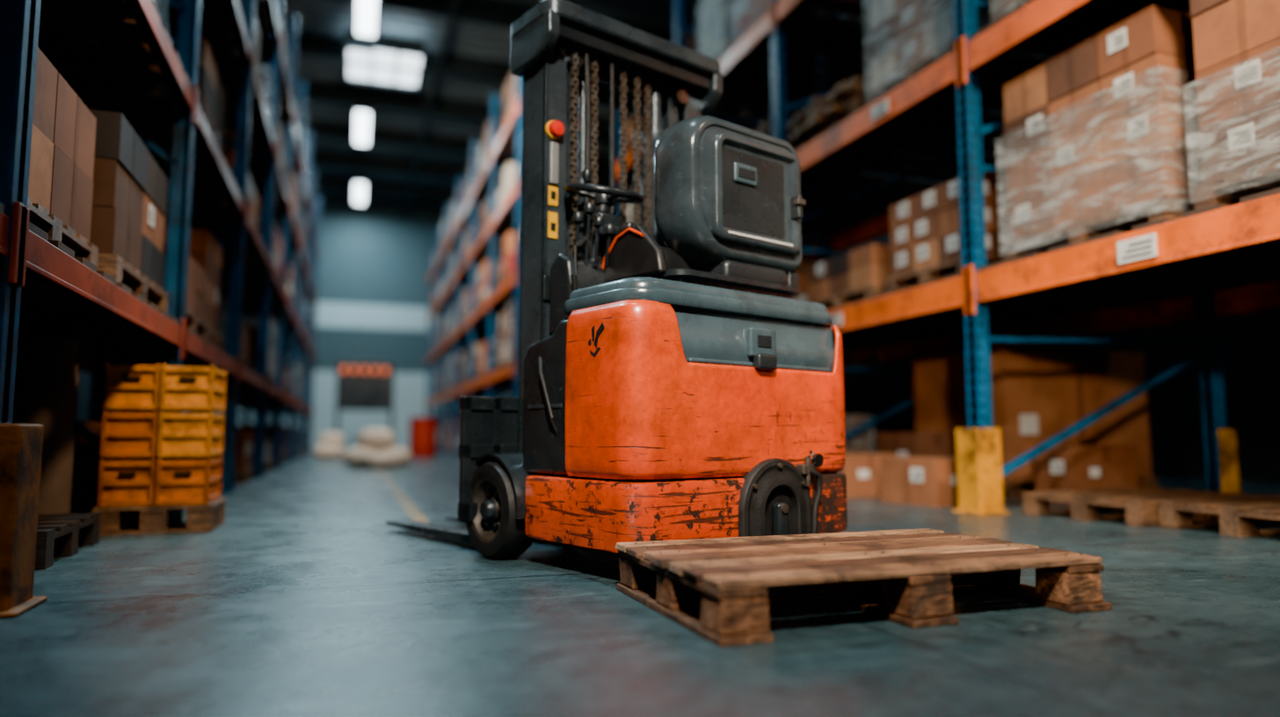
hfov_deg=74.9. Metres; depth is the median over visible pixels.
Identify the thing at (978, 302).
rack
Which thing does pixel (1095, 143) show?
load
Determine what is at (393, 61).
skylight
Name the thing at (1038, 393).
cardboard boxes
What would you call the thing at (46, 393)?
cardboard box
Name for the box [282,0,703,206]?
ceiling
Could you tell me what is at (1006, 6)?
load
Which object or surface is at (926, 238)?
load
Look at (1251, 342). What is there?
wall
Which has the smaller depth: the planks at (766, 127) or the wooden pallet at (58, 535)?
the wooden pallet at (58, 535)
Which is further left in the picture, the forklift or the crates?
the crates
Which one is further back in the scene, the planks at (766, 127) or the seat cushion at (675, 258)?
the planks at (766, 127)
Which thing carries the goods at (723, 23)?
on the rack at (978, 302)
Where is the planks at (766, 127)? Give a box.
[754,120,864,203]
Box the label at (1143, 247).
[1116,232,1157,264]
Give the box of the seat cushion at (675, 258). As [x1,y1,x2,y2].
[660,246,700,270]
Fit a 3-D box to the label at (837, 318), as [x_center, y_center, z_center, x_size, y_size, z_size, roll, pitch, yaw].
[1.625,-0.320,6.967,0.015,0.100,0.200,2,-5,-19]
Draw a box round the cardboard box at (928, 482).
[880,456,958,508]
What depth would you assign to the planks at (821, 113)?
7.37 m
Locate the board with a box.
[334,362,394,434]
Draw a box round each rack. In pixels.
[0,0,320,618]
[425,76,579,456]
[614,0,1279,515]
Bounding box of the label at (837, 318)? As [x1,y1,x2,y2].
[830,312,842,327]
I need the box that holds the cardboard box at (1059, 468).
[1033,444,1139,503]
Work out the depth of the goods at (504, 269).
16.90 m
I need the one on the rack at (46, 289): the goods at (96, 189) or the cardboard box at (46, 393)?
the goods at (96, 189)
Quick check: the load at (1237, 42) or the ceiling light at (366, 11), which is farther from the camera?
the ceiling light at (366, 11)
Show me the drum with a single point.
(422, 430)
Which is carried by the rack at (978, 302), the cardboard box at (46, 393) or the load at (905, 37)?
the load at (905, 37)
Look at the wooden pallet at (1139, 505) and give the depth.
4.89 m
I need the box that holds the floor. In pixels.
[0,448,1279,716]
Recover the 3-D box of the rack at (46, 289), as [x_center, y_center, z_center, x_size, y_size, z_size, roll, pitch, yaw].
[-5.306,-1.953,11.086,1.240,6.900,23.580,2,-5,-19]
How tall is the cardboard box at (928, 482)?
0.331 m
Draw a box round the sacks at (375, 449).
[341,428,412,468]
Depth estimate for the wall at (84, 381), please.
19.88 m
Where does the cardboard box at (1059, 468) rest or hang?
on the floor
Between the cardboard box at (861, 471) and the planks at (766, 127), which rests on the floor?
the cardboard box at (861, 471)
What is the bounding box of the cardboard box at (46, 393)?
[12,334,80,514]
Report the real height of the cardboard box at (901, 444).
0.521 m
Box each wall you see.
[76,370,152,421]
[181,192,512,449]
[604,0,1279,483]
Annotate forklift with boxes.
[385,0,847,559]
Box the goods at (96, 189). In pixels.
[27,0,312,513]
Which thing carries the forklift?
on the floor
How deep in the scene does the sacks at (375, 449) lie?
12.58 m
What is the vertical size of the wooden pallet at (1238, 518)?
0.140 m
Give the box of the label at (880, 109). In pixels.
[872,98,888,120]
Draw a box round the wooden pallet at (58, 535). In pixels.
[34,512,100,570]
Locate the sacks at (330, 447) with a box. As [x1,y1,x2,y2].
[312,432,346,458]
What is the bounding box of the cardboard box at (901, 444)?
[876,432,956,457]
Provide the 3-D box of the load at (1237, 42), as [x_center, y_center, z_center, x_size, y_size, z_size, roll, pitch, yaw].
[3.396,-1.380,3.863,1.074,1.297,1.044,2,-5,-19]
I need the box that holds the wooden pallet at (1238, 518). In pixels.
[1157,498,1279,537]
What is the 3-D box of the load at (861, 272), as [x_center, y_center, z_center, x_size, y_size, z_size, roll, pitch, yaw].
[2.151,-0.645,7.417,0.950,0.477,1.050,2,-5,-19]
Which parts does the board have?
leg, panel, leg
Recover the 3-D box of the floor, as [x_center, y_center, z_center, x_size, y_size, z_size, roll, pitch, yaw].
[-2.531,1.679,11.823,15.400,0.200,38.200,2,-5,-19]
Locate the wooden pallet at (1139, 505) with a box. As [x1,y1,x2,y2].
[1022,487,1279,527]
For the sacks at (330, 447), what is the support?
on the floor
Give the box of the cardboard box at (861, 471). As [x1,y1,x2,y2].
[836,453,897,498]
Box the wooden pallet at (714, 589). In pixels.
[615,528,1112,647]
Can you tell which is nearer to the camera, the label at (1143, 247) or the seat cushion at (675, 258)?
the seat cushion at (675, 258)
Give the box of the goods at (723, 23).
[622,0,874,453]
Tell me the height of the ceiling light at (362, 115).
0.630 m
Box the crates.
[91,362,226,536]
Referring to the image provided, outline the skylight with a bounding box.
[345,28,425,90]
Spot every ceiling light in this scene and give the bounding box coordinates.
[352,172,367,203]
[353,106,371,145]
[354,0,378,36]
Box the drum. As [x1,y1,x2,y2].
[408,416,436,458]
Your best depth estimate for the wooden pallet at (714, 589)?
2.37 m
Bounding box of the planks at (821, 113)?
[786,75,949,164]
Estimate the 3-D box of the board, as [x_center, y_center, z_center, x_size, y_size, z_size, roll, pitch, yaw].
[-7.503,1.344,22.772,1.560,2.450,0.700,2,-5,-19]
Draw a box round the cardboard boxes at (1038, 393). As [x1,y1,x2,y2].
[913,346,1158,499]
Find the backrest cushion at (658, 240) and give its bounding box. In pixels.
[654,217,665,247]
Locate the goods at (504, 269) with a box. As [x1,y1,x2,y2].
[429,73,578,456]
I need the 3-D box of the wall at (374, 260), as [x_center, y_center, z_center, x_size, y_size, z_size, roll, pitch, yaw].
[-8.723,-1.277,30.098,15.000,9.000,0.260,2,-5,-19]
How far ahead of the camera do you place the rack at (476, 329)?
17.61 m
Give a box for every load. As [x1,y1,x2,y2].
[807,243,918,306]
[862,0,1055,123]
[886,177,1047,293]
[990,0,1190,42]
[996,4,1240,273]
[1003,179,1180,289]
[1183,0,1279,210]
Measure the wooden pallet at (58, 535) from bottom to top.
0.140 m
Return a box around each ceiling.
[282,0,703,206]
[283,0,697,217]
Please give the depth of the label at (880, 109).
6.43 m
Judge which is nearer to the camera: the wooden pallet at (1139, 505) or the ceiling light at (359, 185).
the wooden pallet at (1139, 505)

